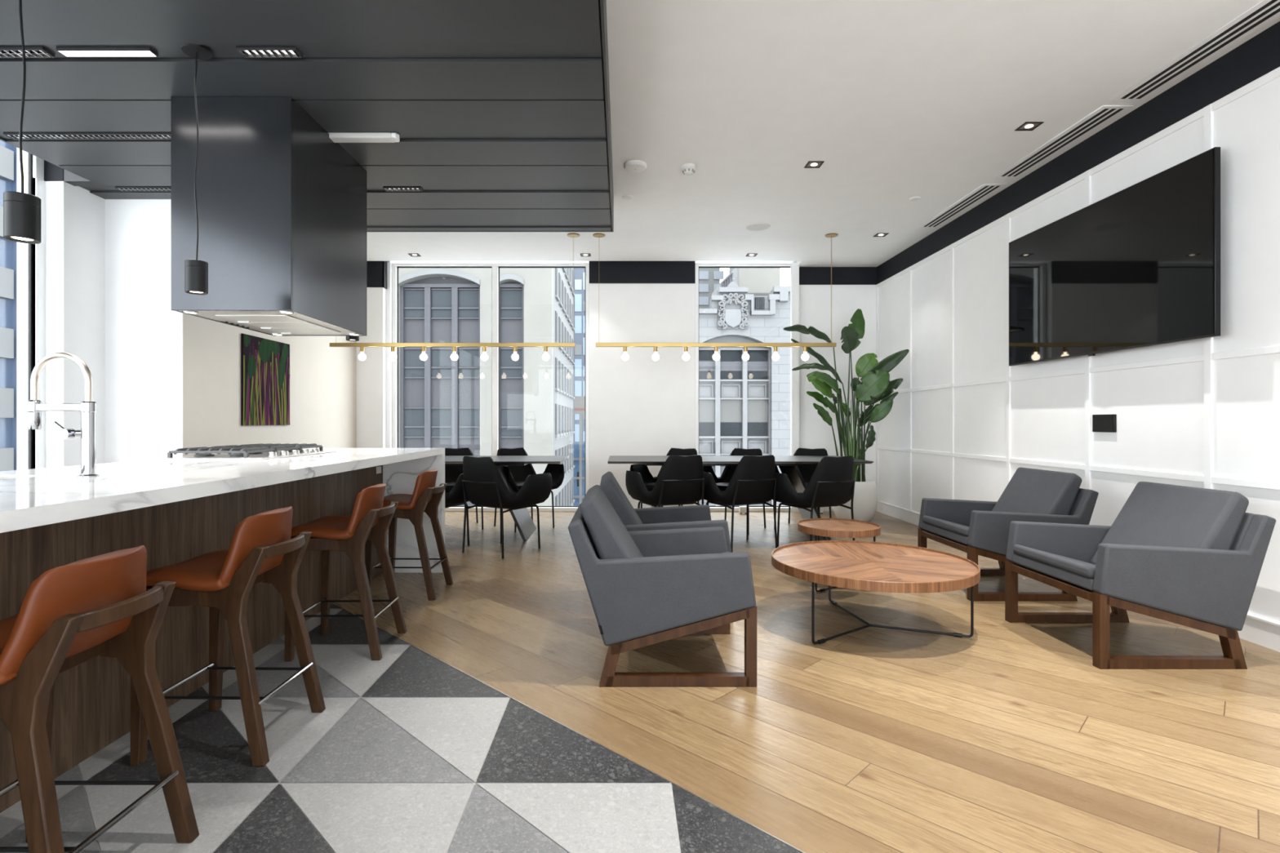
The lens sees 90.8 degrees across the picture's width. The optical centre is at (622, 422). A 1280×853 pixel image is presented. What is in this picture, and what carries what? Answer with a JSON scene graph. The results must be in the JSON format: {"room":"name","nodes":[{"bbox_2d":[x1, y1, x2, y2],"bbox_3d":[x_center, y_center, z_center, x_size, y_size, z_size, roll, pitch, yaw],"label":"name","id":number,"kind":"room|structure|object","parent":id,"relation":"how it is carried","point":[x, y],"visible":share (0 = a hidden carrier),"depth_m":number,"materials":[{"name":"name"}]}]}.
{"room":"common room","nodes":[
{"label":"common room","id":0,"kind":"room"},
{"bbox_2d":[17,147,182,470],"bbox_3d":[-3.656,-0.412,4.440,0.888,3.030,0.340,0,0,0],"label":"wall","id":1,"kind":"structure","parent":0,"point":[120,321],"depth_m":4.61,"materials":[{"name":"white paint"}]},
{"bbox_2d":[22,150,44,469],"bbox_3d":[-3.950,-0.412,0.835,0.090,3.030,6.870,0,0,0],"label":"window","id":2,"kind":"structure","parent":1,"relation":"in","point":[33,166],"depth_m":4.20,"materials":[{"name":"white paint"}]},
{"bbox_2d":[32,177,64,468],"bbox_3d":[-3.853,-0.264,4.235,0.153,2.733,0.070,0,0,0],"label":"trim","id":3,"kind":"structure","parent":1,"relation":"attached to","point":[49,255],"depth_m":4.26,"materials":[{"name":"white paint"}]},
{"bbox_2d":[44,160,63,181],"bbox_3d":[-3.853,-1.780,4.264,0.153,0.293,0.012,0,0,0],"label":"trim","id":4,"kind":"structure","parent":1,"relation":"attached to","point":[52,172],"depth_m":4.26,"materials":[{"name":"black paint"}]},
{"bbox_2d":[182,313,356,456],"bbox_3d":[-3.655,-0.412,6.115,0.890,3.030,3.010,0,0,0],"label":"wall","id":5,"kind":"structure","parent":0,"point":[323,377],"depth_m":5.52,"materials":[{"name":"white paint"}]},
{"bbox_2d":[240,333,289,425],"bbox_3d":[-3.200,-0.361,5.686,0.020,0.776,0.754,0,0,0],"label":"wall art","id":6,"kind":"object","parent":5,"relation":"attached to","point":[264,362],"visible":1,"depth_m":5.62,"materials":[{"name":"multicoloured fabric"}]},
{"bbox_2d":[0,0,613,231],"bbox_3d":[-1.925,-1.776,1.393,3.704,0.301,7.985,0,0,0],"label":"ceiling","id":7,"kind":"structure","parent":0,"point":[500,110],"depth_m":3.06,"materials":[{"name":"grey paint"}]},
{"bbox_2d":[3,0,40,244],"bbox_3d":[-1.870,-1.099,1.966,0.120,1.062,0.120,0,0,0],"label":"pendant lamp","id":8,"kind":"object","parent":7,"relation":"hanging from","point":[21,210],"visible":1,"depth_m":1.95,"materials":[{"name":"black metal"}]},
{"bbox_2d":[0,46,54,57],"bbox_3d":[-2.765,-1.634,2.782,0.470,0.016,0.060,0,0,0],"label":"recessed light","id":9,"kind":"object","parent":7,"relation":"in","point":[5,51],"visible":0.94,"depth_m":2.78,"materials":[{"name":"grey paint"}]},
{"bbox_2d":[3,132,170,139],"bbox_3d":[-2.895,-1.634,3.595,1.210,0.016,0.060,0,0,0],"label":"recessed light","id":10,"kind":"object","parent":7,"relation":"in","point":[14,135],"visible":0.76,"depth_m":3.59,"materials":[{"name":"grey paint"}]},
{"bbox_2d":[56,46,158,57],"bbox_3d":[-2.270,-1.634,2.782,0.408,0.016,0.052,0,0,0],"label":"recessed light","id":11,"kind":"object","parent":7,"relation":"in","point":[68,51],"visible":1,"depth_m":2.77,"materials":[{"name":"white plastic"}]},
{"bbox_2d":[58,50,155,56],"bbox_3d":[-2.270,-1.635,2.782,0.400,0.014,0.044,0,0,0],"label":"diffuser","id":12,"kind":"object","parent":11,"relation":"attached to","point":[66,53],"depth_m":2.78,"materials":[{"name":"white plastic"}]},
{"bbox_2d":[115,186,170,191],"bbox_3d":[-3.210,-1.634,4.408,0.620,0.016,0.060,0,0,0],"label":"air vent","id":13,"kind":"object","parent":7,"relation":"in","point":[119,188],"visible":0.59,"depth_m":4.38,"materials":[{"name":"grey metal"}]},
{"bbox_2d":[179,43,213,294],"bbox_3d":[-1.870,-1.099,2.770,0.120,1.062,0.120,0,0,0],"label":"pendant lamp","id":14,"kind":"object","parent":7,"relation":"hanging from","point":[196,271],"visible":1,"depth_m":2.76,"materials":[{"name":"black metal"}]},
{"bbox_2d":[170,96,366,336],"bbox_3d":[-1.956,-1.090,3.620,0.603,1.080,0.936,0,0,0],"label":"range hood","id":15,"kind":"object","parent":7,"relation":"hanging from","point":[282,205],"visible":1,"depth_m":3.15,"materials":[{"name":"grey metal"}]},
{"bbox_2d":[182,311,199,314],"bbox_3d":[-2.200,-0.561,3.215,0.072,0.006,0.072,0,0,0],"label":"light","id":16,"kind":"object","parent":15,"relation":"on","point":[183,312],"depth_m":3.21,"materials":[{"name":"silver metal"}]},
{"bbox_2d":[278,311,294,314],"bbox_3d":[-1.710,-0.561,3.215,0.072,0.006,0.072,0,0,0],"label":"light","id":17,"kind":"object","parent":15,"relation":"on","point":[280,312],"depth_m":3.20,"materials":[{"name":"silver metal"}]},
{"bbox_2d":[235,46,302,57],"bbox_3d":[-1.555,-1.634,2.782,0.260,0.016,0.060,0,0,0],"label":"recessed light","id":18,"kind":"object","parent":7,"relation":"in","point":[246,51],"visible":1,"depth_m":2.78,"materials":[{"name":"grey paint"}]},
{"bbox_2d":[346,336,359,341],"bbox_3d":[-1.870,-1.099,4.375,0.120,1.062,0.120,0,0,0],"label":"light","id":19,"kind":"object","parent":7,"relation":"hanging from","point":[348,338],"visible":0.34,"depth_m":4.35,"materials":[{"name":"black"}]},
{"bbox_2d":[328,132,399,142],"bbox_3d":[-1.467,-1.625,3.595,0.396,0.034,0.070,0,0,0],"label":"recessed light","id":20,"kind":"object","parent":7,"relation":"in","point":[336,137],"visible":1,"depth_m":3.56,"materials":[{"name":"white plastic"}]},
{"bbox_2d":[382,186,422,191],"bbox_3d":[-1.530,-1.634,4.408,0.260,0.016,0.060,0,0,0],"label":"recessed light","id":21,"kind":"object","parent":7,"relation":"in","point":[385,188],"visible":1,"depth_m":4.39,"materials":[{"name":"grey paint"}]},
{"bbox_2d":[0,604,801,852],"bbox_3d":[0.449,1.105,1.630,8.998,0.003,9.000,0,0,0],"label":"floor tiles","id":22,"kind":"structure","parent":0,"point":[408,752],"depth_m":1.94,"materials":[{"name":"grey tile"}]},
{"bbox_2d":[0,545,199,852],"bbox_3d":[-1.357,0.706,1.480,0.458,0.794,0.430,0,0,0],"label":"bar stool","id":23,"kind":"object","parent":22,"relation":"on","point":[74,614],"visible":1,"depth_m":1.41,"materials":[{"name":"orange leather"}]},
{"bbox_2d":[129,506,325,766],"bbox_3d":[-1.371,0.706,2.225,0.458,0.794,0.430,0,0,1],"label":"bar stool","id":24,"kind":"object","parent":22,"relation":"on","point":[262,549],"visible":0.98,"depth_m":2.08,"materials":[{"name":"brown wood"}]},
{"bbox_2d":[284,483,406,661],"bbox_3d":[-1.357,0.706,3.115,0.458,0.794,0.430,0,0,-2],"label":"bar stool","id":25,"kind":"object","parent":22,"relation":"on","point":[369,520],"visible":0.94,"depth_m":2.97,"materials":[{"name":"brown wood"}]},
{"bbox_2d":[356,261,876,508],"bbox_3d":[-0.315,-0.512,7.825,7.270,3.230,0.410,0,0,0],"label":"wall","id":26,"kind":"structure","parent":0,"point":[640,405],"depth_m":7.70,"materials":[{"name":"white paint"}]},
{"bbox_2d":[391,262,589,511],"bbox_3d":[-1.623,-0.432,7.830,2.435,3.070,0.090,0,0,0],"label":"window","id":27,"kind":"structure","parent":26,"relation":"in","point":[495,267],"depth_m":7.79,"materials":[{"name":"white paint"}]},
{"bbox_2d":[366,261,695,288],"bbox_3d":[-1.159,-1.825,7.703,4.102,0.385,0.194,0,0,0],"label":"trim","id":28,"kind":"structure","parent":26,"relation":"attached to","point":[600,272],"depth_m":7.69,"materials":[{"name":"black paint"}]},
{"bbox_2d":[386,262,799,511],"bbox_3d":[-0.355,-0.432,7.775,5.070,3.070,0.110,0,0,0],"label":"trim","id":29,"kind":"structure","parent":26,"relation":"attached to","point":[794,269],"depth_m":7.76,"materials":[{"name":"white paint"}]},
{"bbox_2d":[694,262,791,511],"bbox_3d":[1.540,-0.432,7.830,1.280,3.070,0.090,0,0,0],"label":"window","id":30,"kind":"structure","parent":26,"relation":"in","point":[713,508],"depth_m":7.79,"materials":[{"name":"white paint"}]},
{"bbox_2d":[729,267,780,296],"bbox_3d":[12.005,-2.162,57.450,3.574,32.529,5.100,0,0,0],"label":"sky","id":31,"kind":"structure","parent":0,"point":[760,282],"depth_m":55.00,"materials":[{"name":"white"}]},
{"bbox_2d":[334,511,1279,852],"bbox_3d":[-0.340,1.103,3.370,7.420,0.001,9.320,0,0,0],"label":"floor","id":32,"kind":"structure","parent":0,"point":[1006,737],"depth_m":2.42,"materials":[{"name":"brown wood"}]},
{"bbox_2d":[0,448,444,813],"bbox_3d":[-1.865,0.646,2.050,1.090,0.913,5.300,0,0,0],"label":"kitchen island","id":33,"kind":"object","parent":32,"relation":"on","point":[180,510],"visible":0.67,"depth_m":2.39,"materials":[{"name":"white stone"}]},
{"bbox_2d":[0,448,444,533],"bbox_3d":[-1.865,0.212,2.050,1.090,0.045,5.300,0,0,0],"label":"island countertop","id":34,"kind":"structure","parent":33,"relation":"on","point":[57,495],"depth_m":2.12,"materials":[{"name":"white stone"}]},
{"bbox_2d":[0,475,39,479],"bbox_3d":[-2.197,0.291,1.870,0.293,0.197,0.838,0,0,0],"label":"sink","id":35,"kind":"object","parent":34,"relation":"in","point":[2,477],"visible":0.06,"depth_m":2.28,"materials":[{"name":"silver metal"}]},
{"bbox_2d":[26,351,99,477],"bbox_3d":[-1.952,-0.027,2.198,0.240,0.435,0.064,0,0,0],"label":"kitchen faucet","id":36,"kind":"object","parent":34,"relation":"on","point":[34,406],"visible":1,"depth_m":2.19,"materials":[{"name":"silver metal"}]},
{"bbox_2d":[164,443,337,459],"bbox_3d":[-2.080,0.162,3.630,0.500,0.056,0.840,0,0,0],"label":"gas cooktop","id":37,"kind":"object","parent":34,"relation":"in","point":[260,451],"visible":1,"depth_m":3.37,"materials":[{"name":"silver metal"}]},
{"bbox_2d":[364,468,453,600],"bbox_3d":[-1.387,0.706,4.110,0.458,0.794,0.430,0,0,1],"label":"bar stool","id":38,"kind":"object","parent":32,"relation":"on","point":[426,498],"visible":0.86,"depth_m":3.96,"materials":[{"name":"brown wood"}]},
{"bbox_2d":[444,473,469,546],"bbox_3d":[-1.665,0.691,5.487,0.670,0.825,0.607,0,0,20],"label":"dining chair","id":39,"kind":"object","parent":32,"relation":"on","point":[455,497],"visible":0.16,"depth_m":5.36,"materials":[{"name":"black"}]},
{"bbox_2d":[444,447,483,529],"bbox_3d":[-1.725,0.691,6.633,0.670,0.825,0.607,0,0,-20],"label":"dining chair","id":40,"kind":"object","parent":32,"relation":"on","point":[451,473],"visible":0.1,"depth_m":6.85,"materials":[{"name":"black"}]},
{"bbox_2d":[444,481,456,490],"bbox_3d":[-1.711,0.663,6.594,0.450,0.050,0.445,0,0,-20],"label":"seat cushion","id":41,"kind":"object","parent":40,"relation":"on","point":[450,485],"depth_m":6.39,"materials":[{"name":"black fabric"}]},
{"bbox_2d":[444,455,568,541],"bbox_3d":[-1.755,0.728,6.180,2.390,0.750,0.980,0,0,0],"label":"dining table","id":42,"kind":"object","parent":32,"relation":"on","point":[522,517],"visible":0.4,"depth_m":6.04,"materials":[{"name":"black laminate"}]},
{"bbox_2d":[462,455,552,559],"bbox_3d":[-1.037,0.691,5.409,0.670,0.825,0.607,0,0,32],"label":"dining chair","id":43,"kind":"object","parent":32,"relation":"on","point":[483,485],"visible":1,"depth_m":5.19,"materials":[{"name":"black"}]},
{"bbox_2d":[493,447,564,532],"bbox_3d":[-1.038,0.691,6.651,0.670,0.825,0.607,0,0,-37],"label":"dining chair","id":44,"kind":"object","parent":32,"relation":"on","point":[519,473],"visible":0.43,"depth_m":6.77,"materials":[{"name":"black"}]},
{"bbox_2d":[515,481,524,489],"bbox_3d":[-1.013,0.663,6.618,0.450,0.050,0.445,0,0,-37],"label":"seat cushion","id":45,"kind":"object","parent":44,"relation":"on","point":[519,484],"depth_m":6.47,"materials":[{"name":"black fabric"}]},
{"bbox_2d":[333,603,805,852],"bbox_3d":[0.365,1.103,1.715,0.004,0.004,12.209,0,0,-45],"label":"trim","id":46,"kind":"structure","parent":32,"relation":"on","point":[734,815],"depth_m":2.08,"materials":[{"name":"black metal"}]},
{"bbox_2d":[568,484,756,687],"bbox_3d":[0.168,0.712,2.974,0.788,0.782,0.712,0,0,0],"label":"armchair","id":47,"kind":"object","parent":32,"relation":"on","point":[645,588],"visible":1,"depth_m":2.62,"materials":[{"name":"grey fabric"}]},
{"bbox_2d":[580,484,643,559],"bbox_3d":[-0.015,0.560,2.975,0.332,0.478,0.570,0,0,0],"label":"cushion","id":48,"kind":"object","parent":47,"relation":"on","point":[609,538],"depth_m":2.70,"materials":[{"name":"grey fabric"}]},
{"bbox_2d":[630,448,698,508],"bbox_3d":[0.507,0.691,6.561,0.670,0.825,0.607,0,0,32],"label":"dining chair","id":49,"kind":"object","parent":32,"relation":"on","point":[649,480],"visible":0.19,"depth_m":6.72,"materials":[{"name":"black"}]},
{"bbox_2d":[644,482,655,489],"bbox_3d":[0.485,0.663,6.527,0.450,0.050,0.445,0,0,32],"label":"seat cushion","id":50,"kind":"object","parent":49,"relation":"on","point":[649,486],"depth_m":6.41,"materials":[{"name":"black fabric"}]},
{"bbox_2d":[625,454,705,508],"bbox_3d":[0.435,0.691,5.607,0.670,0.825,0.607,0,0,-20],"label":"dining chair","id":51,"kind":"object","parent":32,"relation":"on","point":[680,481],"visible":0.97,"depth_m":5.37,"materials":[{"name":"black fabric"}]},
{"bbox_2d":[600,471,731,552],"bbox_3d":[0.218,0.712,3.853,0.788,0.782,0.712,0,0,-1],"label":"armchair","id":52,"kind":"object","parent":32,"relation":"on","point":[689,516],"visible":0.24,"depth_m":3.58,"materials":[{"name":"grey fabric"}]},
{"bbox_2d":[600,471,643,524],"bbox_3d":[0.035,0.560,3.851,0.332,0.478,0.570,0,0,-1],"label":"cushion","id":53,"kind":"object","parent":52,"relation":"on","point":[609,484],"depth_m":3.57,"materials":[{"name":"grey fabric"}]},
{"bbox_2d":[702,448,765,534],"bbox_3d":[1.187,0.691,6.531,0.670,0.825,0.607,0,0,33],"label":"dining chair","id":54,"kind":"object","parent":32,"relation":"on","point":[722,482],"visible":0.21,"depth_m":6.75,"materials":[{"name":"black"}]},
{"bbox_2d":[715,482,728,490],"bbox_3d":[1.165,0.663,6.497,0.450,0.050,0.445,0,0,33],"label":"seat cushion","id":55,"kind":"object","parent":54,"relation":"on","point":[722,486],"depth_m":6.39,"materials":[{"name":"black fabric"}]},
{"bbox_2d":[607,455,873,540],"bbox_3d":[1.070,0.728,6.180,2.400,0.750,0.980,0,0,0],"label":"dining table","id":56,"kind":"object","parent":32,"relation":"on","point":[788,464],"visible":0.5,"depth_m":5.91,"materials":[{"name":"black laminate"}]},
{"bbox_2d":[703,454,777,552],"bbox_3d":[1.055,0.691,5.608,0.670,0.825,0.607,0,0,-21],"label":"dining chair","id":57,"kind":"object","parent":32,"relation":"on","point":[753,480],"visible":0.89,"depth_m":5.37,"materials":[{"name":"black"}]},
{"bbox_2d":[739,506,746,513],"bbox_3d":[1.466,1.060,7.620,0.090,0.085,0.060,0,0,0],"label":"box","id":58,"kind":"object","parent":32,"relation":"on","point":[742,508],"visible":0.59,"depth_m":7.59,"materials":[{"name":"white plastic"}]},
{"bbox_2d":[773,448,831,529],"bbox_3d":[1.887,0.691,6.561,0.670,0.825,0.607,0,0,33],"label":"dining chair","id":59,"kind":"object","parent":32,"relation":"on","point":[806,472],"visible":0.06,"depth_m":6.78,"materials":[{"name":"black fabric"}]},
{"bbox_2d":[772,455,855,546],"bbox_3d":[1.680,0.691,5.468,0.670,0.825,0.607,0,0,-21],"label":"dining chair","id":60,"kind":"object","parent":32,"relation":"on","point":[832,483],"visible":0.89,"depth_m":5.23,"materials":[{"name":"black"}]},
{"bbox_2d":[797,518,880,591],"bbox_3d":[1.440,0.891,4.200,0.524,0.426,0.524,0,0,0],"label":"side table","id":61,"kind":"object","parent":32,"relation":"on","point":[828,527],"visible":0.88,"depth_m":4.11,"materials":[{"name":"brown wood"}]},
{"bbox_2d":[783,308,909,521],"bbox_3d":[2.409,-0.102,7.022,1.322,2.411,0.745,0,0,0],"label":"potted plant","id":62,"kind":"object","parent":32,"relation":"on","point":[875,385],"visible":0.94,"depth_m":6.91,"materials":[{"name":"green plant"}]},
{"bbox_2d":[771,540,980,644],"bbox_3d":[1.335,0.918,3.395,1.034,0.372,1.034,0,0,0],"label":"coffee table","id":63,"kind":"object","parent":32,"relation":"on","point":[866,566],"visible":1,"depth_m":3.25,"materials":[{"name":"brown wood"}]},
{"bbox_2d":[917,467,1098,601],"bbox_3d":[2.545,0.712,4.236,0.788,0.782,0.712,0,0,0],"label":"armchair","id":64,"kind":"object","parent":32,"relation":"on","point":[975,528],"visible":0.77,"depth_m":3.99,"materials":[{"name":"grey fabric"}]},
{"bbox_2d":[922,515,969,536],"bbox_3d":[2.432,0.760,4.235,0.562,0.191,0.578,0,0,0],"label":"seat cushion","id":65,"kind":"object","parent":64,"relation":"on","point":[932,525],"depth_m":4.37,"materials":[{"name":"grey fabric"}]},
{"bbox_2d":[991,467,1082,515],"bbox_3d":[2.728,0.560,4.235,0.332,0.478,0.570,0,0,0],"label":"cushion","id":66,"kind":"object","parent":64,"relation":"on","point":[1029,491],"depth_m":4.13,"materials":[{"name":"grey fabric"}]},
{"bbox_2d":[1004,481,1275,669],"bbox_3d":[2.529,0.712,3.166,0.788,0.782,0.712,0,0,0],"label":"armchair","id":67,"kind":"object","parent":32,"relation":"on","point":[1193,557],"visible":1,"depth_m":2.85,"materials":[{"name":"grey fabric"}]},
{"bbox_2d":[1013,544,1095,578],"bbox_3d":[2.416,0.760,3.165,0.562,0.191,0.578,0,0,0],"label":"seat cushion","id":68,"kind":"object","parent":67,"relation":"on","point":[1030,561],"depth_m":3.30,"materials":[{"name":"grey fabric"}]},
{"bbox_2d":[1089,481,1248,564],"bbox_3d":[2.712,0.560,3.165,0.332,0.478,0.570,0,0,0],"label":"cushion","id":69,"kind":"object","parent":67,"relation":"on","point":[1153,514],"depth_m":3.09,"materials":[{"name":"grey fabric"}]},
{"bbox_2d":[366,0,1279,266],"bbox_3d":[-0.340,-2.027,2.715,7.420,0.200,10.630,0,0,0],"label":"ceiling","id":70,"kind":"structure","parent":0,"point":[898,101],"depth_m":3.88,"materials":[{"name":"white paint"}]},
{"bbox_2d":[329,233,579,360],"bbox_3d":[-1.720,-1.280,6.480,2.566,1.293,0.126,0,0,0],"label":"light bar","id":71,"kind":"object","parent":70,"relation":"hanging from","point":[362,356],"visible":0.96,"depth_m":6.46,"materials":[{"name":"gold metal"}]},
{"bbox_2d":[622,195,632,199],"bbox_3d":[0.044,-1.921,5.390,0.092,0.012,0.092,0,0,0],"label":"sprinkler cover","id":72,"kind":"object","parent":70,"relation":"attached to","point":[624,197],"visible":1,"depth_m":5.37,"materials":[{"name":"white plastic"}]},
{"bbox_2d":[624,160,646,172],"bbox_3d":[0.100,-1.909,4.710,0.170,0.037,0.170,0,0,0],"label":"smoke detector","id":73,"kind":"object","parent":70,"relation":"attached to","point":[632,166],"visible":1,"depth_m":4.67,"materials":[{"name":"white plastic"}]},
{"bbox_2d":[680,163,696,175],"bbox_3d":[0.500,-1.898,4.745,0.112,0.058,0.112,0,0,0],"label":"smoke detector","id":74,"kind":"object","parent":70,"relation":"attached to","point":[687,169],"visible":1,"depth_m":4.71,"materials":[{"name":"white plastic"}]},
{"bbox_2d":[592,233,837,360],"bbox_3d":[0.958,-1.280,6.480,2.515,1.293,0.126,0,0,0],"label":"light bar","id":75,"kind":"object","parent":70,"relation":"hanging from","point":[686,357],"visible":1,"depth_m":6.46,"materials":[{"name":"gold metal"}]},
{"bbox_2d":[745,222,770,231],"bbox_3d":[1.340,-1.924,6.220,0.244,0.006,0.244,0,0,0],"label":"ceiling speaker","id":76,"kind":"object","parent":70,"relation":"attached to","point":[759,226],"visible":1,"depth_m":6.22,"materials":[{"name":"white plastic"}]},
{"bbox_2d":[804,161,823,168],"bbox_3d":[1.434,-1.925,4.710,0.116,0.005,0.116,0,0,0],"label":"recessed light","id":77,"kind":"object","parent":70,"relation":"in","point":[810,164],"visible":1,"depth_m":4.71,"materials":[{"name":"black metal"}]},
{"bbox_2d":[918,183,1006,227],"bbox_3d":[3.015,-1.923,5.655,0.190,0.008,1.130,0,0,0],"label":"ceiling vent","id":78,"kind":"object","parent":70,"relation":"in","point":[984,190],"visible":1,"depth_m":5.56,"materials":[{"name":"white metal"}]},
{"bbox_2d":[1014,121,1044,130],"bbox_3d":[2.647,-1.925,4.100,0.116,0.005,0.116,0,0,0],"label":"recessed light","id":79,"kind":"object","parent":70,"relation":"in","point":[1027,126],"visible":1,"depth_m":4.09,"materials":[{"name":"black"}]},
{"bbox_2d":[994,105,1133,177],"bbox_3d":[3.015,-1.923,4.390,0.190,0.008,1.120,0,0,0],"label":"ceiling vent","id":80,"kind":"object","parent":70,"relation":"in","point":[1104,114],"visible":1,"depth_m":4.28,"materials":[{"name":"white metal"}]},
{"bbox_2d":[1111,0,1279,101],"bbox_3d":[3.015,-1.923,3.035,0.190,0.008,1.470,0,0,0],"label":"ceiling vent","id":81,"kind":"object","parent":70,"relation":"in","point":[1264,11],"visible":1,"depth_m":3.25,"materials":[{"name":"white metal"}]},
{"bbox_2d":[879,76,1279,622],"bbox_3d":[3.245,-0.412,2.715,0.150,3.030,10.630,0,0,0],"label":"wall","id":82,"kind":"structure","parent":0,"point":[1159,410],"depth_m":4.06,"materials":[{"name":"white paint"}]},
{"bbox_2d":[799,21,1279,284],"bbox_3d":[2.675,-1.818,2.615,0.990,0.218,10.430,0,0,0],"label":"trim","id":83,"kind":"structure","parent":82,"relation":"attached to","point":[1259,55],"depth_m":4.14,"materials":[{"name":"black paint"}]},
{"bbox_2d":[875,501,1279,652],"bbox_3d":[3.159,1.036,2.615,0.022,0.135,10.430,0,0,0],"label":"baseboard","id":84,"kind":"structure","parent":82,"relation":"attached to","point":[1265,633],"depth_m":3.15,"materials":[{"name":"white paint"}]},
{"bbox_2d":[876,66,1279,524],"bbox_3d":[3.163,-0.368,2.615,0.014,2.682,10.430,0,0,0],"label":"trim","id":85,"kind":"structure","parent":82,"relation":"attached to","point":[1206,112],"depth_m":4.29,"materials":[{"name":"white paint"}]},
{"bbox_2d":[1092,413,1116,432],"bbox_3d":[3.161,0.006,4.135,0.018,0.116,0.190,0,0,0],"label":"wall control panel","id":86,"kind":"object","parent":82,"relation":"attached to","point":[1100,423],"visible":1,"depth_m":4.12,"materials":[{"name":"black plastic"}]},
{"bbox_2d":[1008,146,1220,365],"bbox_3d":[3.114,-0.931,4.135,0.093,0.992,1.744,0,0,0],"label":"television","id":87,"kind":"object","parent":82,"relation":"attached to","point":[1139,265],"visible":1,"depth_m":3.85,"materials":[{"name":"black glass"}]},
{"label":"outside","id":88,"kind":"structure","parent":0,"visible":0},
{"bbox_3d":[0.000,14.203,50.000,240.000,0.200,180.000,0,0,0],"label":"street","id":89,"kind":"object","parent":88,"visible":0},
{"bbox_2d":[0,140,17,471],"bbox_3d":[-40.800,-9.397,32.500,10.400,47.000,55.000,0,0,0],"label":"building","id":90,"kind":"structure","parent":89,"relation":"on","point":[8,153],"depth_m":36.80,"materials":[{"name":"blue glass"}]},
{"bbox_2d":[398,267,554,506],"bbox_3d":[-17.010,-3.397,36.540,25.980,35.000,1.320,0,0,0],"label":"building","id":91,"kind":"structure","parent":89,"relation":"on","point":[444,402],"depth_m":36.49,"materials":[{"name":"grey stone"}]},
{"bbox_2d":[554,267,574,506],"bbox_3d":[-6.950,-4.397,44.650,6.140,37.000,14.700,0,0,0],"label":"building","id":92,"kind":"structure","parent":89,"relation":"on","point":[563,277],"depth_m":44.01,"materials":[{"name":"white"}]},
{"bbox_2d":[573,267,585,442],"bbox_3d":[-5.645,-12.397,83.970,5.279,53.000,8.060,0,0,0],"label":"building","id":93,"kind":"structure","parent":89,"relation":"on","point":[579,351],"depth_m":79.94,"materials":[{"name":"blue glass"}]},
{"bbox_2d":[573,442,585,506],"bbox_3d":[-4.584,8.189,70.100,3.909,11.829,0.600,0,0,0],"label":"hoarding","id":94,"kind":"object","parent":89,"relation":"on","point":[575,445],"visible":0.06,"depth_m":70.00,"materials":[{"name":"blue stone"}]},
{"bbox_2d":[573,395,585,504],"bbox_3d":[-4.553,5.615,69.055,1.401,16.975,0.190,0,0,0],"label":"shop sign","id":95,"kind":"object","parent":89,"relation":"on","point":[579,401],"visible":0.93,"depth_m":69.05,"materials":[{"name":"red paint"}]},
{"bbox_2d":[698,267,729,308],"bbox_3d":[8.525,-3.334,63.950,5.973,34.875,4.100,0,0,0],"label":"building","id":96,"kind":"structure","parent":89,"relation":"on","point":[709,278],"depth_m":62.00,"materials":[{"name":"grey stone"}]},
{"bbox_2d":[711,267,737,295],"bbox_3d":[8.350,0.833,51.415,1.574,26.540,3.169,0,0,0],"label":"building","id":97,"kind":"structure","parent":89,"relation":"on","point":[732,276],"depth_m":50.00,"materials":[{"name":"white stone"}]},
{"bbox_2d":[698,281,790,506],"bbox_3d":[9.057,5.136,42.290,11.566,28.966,1.420,0,0,0],"label":"building","id":98,"kind":"structure","parent":89,"relation":"on","point":[743,404],"depth_m":42.50,"materials":[{"name":"stone"}]},
{"bbox_2d":[698,422,715,435],"bbox_3d":[5.654,0.467,42.845,1.279,0.945,0.030,0,0,0],"label":"blind","id":99,"kind":"object","parent":98,"relation":"hanging from","point":[705,428],"depth_m":42.83,"materials":[{"name":"grey fabric"}]},
{"bbox_2d":[698,361,715,370],"bbox_3d":[5.654,-3.817,42.845,1.279,0.637,0.030,0,0,0],"label":"blind","id":100,"kind":"object","parent":98,"relation":"hanging from","point":[703,366],"depth_m":42.83,"materials":[{"name":"white fabric"}]},
{"bbox_2d":[720,466,724,476],"bbox_3d":[7.379,3.332,42.845,1.515,0.669,0.030,0,0,0],"label":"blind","id":101,"kind":"object","parent":98,"relation":"hanging from","point":[722,468],"depth_m":42.83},
{"bbox_2d":[720,422,742,435],"bbox_3d":[7.379,0.467,42.845,1.515,0.945,0.030,0,0,0],"label":"blind","id":102,"kind":"object","parent":98,"relation":"hanging from","point":[726,428],"depth_m":42.83,"materials":[{"name":"grey fabric"}]},
{"bbox_2d":[720,361,742,370],"bbox_3d":[7.379,-3.817,42.845,1.515,0.637,0.030,0,0,0],"label":"blind","id":103,"kind":"object","parent":98,"relation":"hanging from","point":[724,366],"depth_m":42.83,"materials":[{"name":"white fabric"}]},
{"bbox_2d":[746,422,768,435],"bbox_3d":[9.175,0.467,42.845,1.464,0.945,0.030,0,0,0],"label":"blind","id":104,"kind":"object","parent":98,"relation":"hanging from","point":[753,428],"depth_m":42.83,"materials":[{"name":"grey fabric"}]},
{"bbox_2d":[746,361,768,370],"bbox_3d":[9.175,-3.817,42.845,1.464,0.637,0.030,0,0,0],"label":"blind","id":105,"kind":"object","parent":98,"relation":"hanging from","point":[751,366],"depth_m":42.83,"materials":[{"name":"white fabric"}]},
{"bbox_2d":[755,297,764,308],"bbox_3d":[9.160,-7.934,41.865,0.521,0.778,0.050,0,0,0],"label":"window grille","id":106,"kind":"object","parent":98,"relation":"attached to","point":[759,300],"depth_m":41.90,"materials":[{"name":"grey metal"}]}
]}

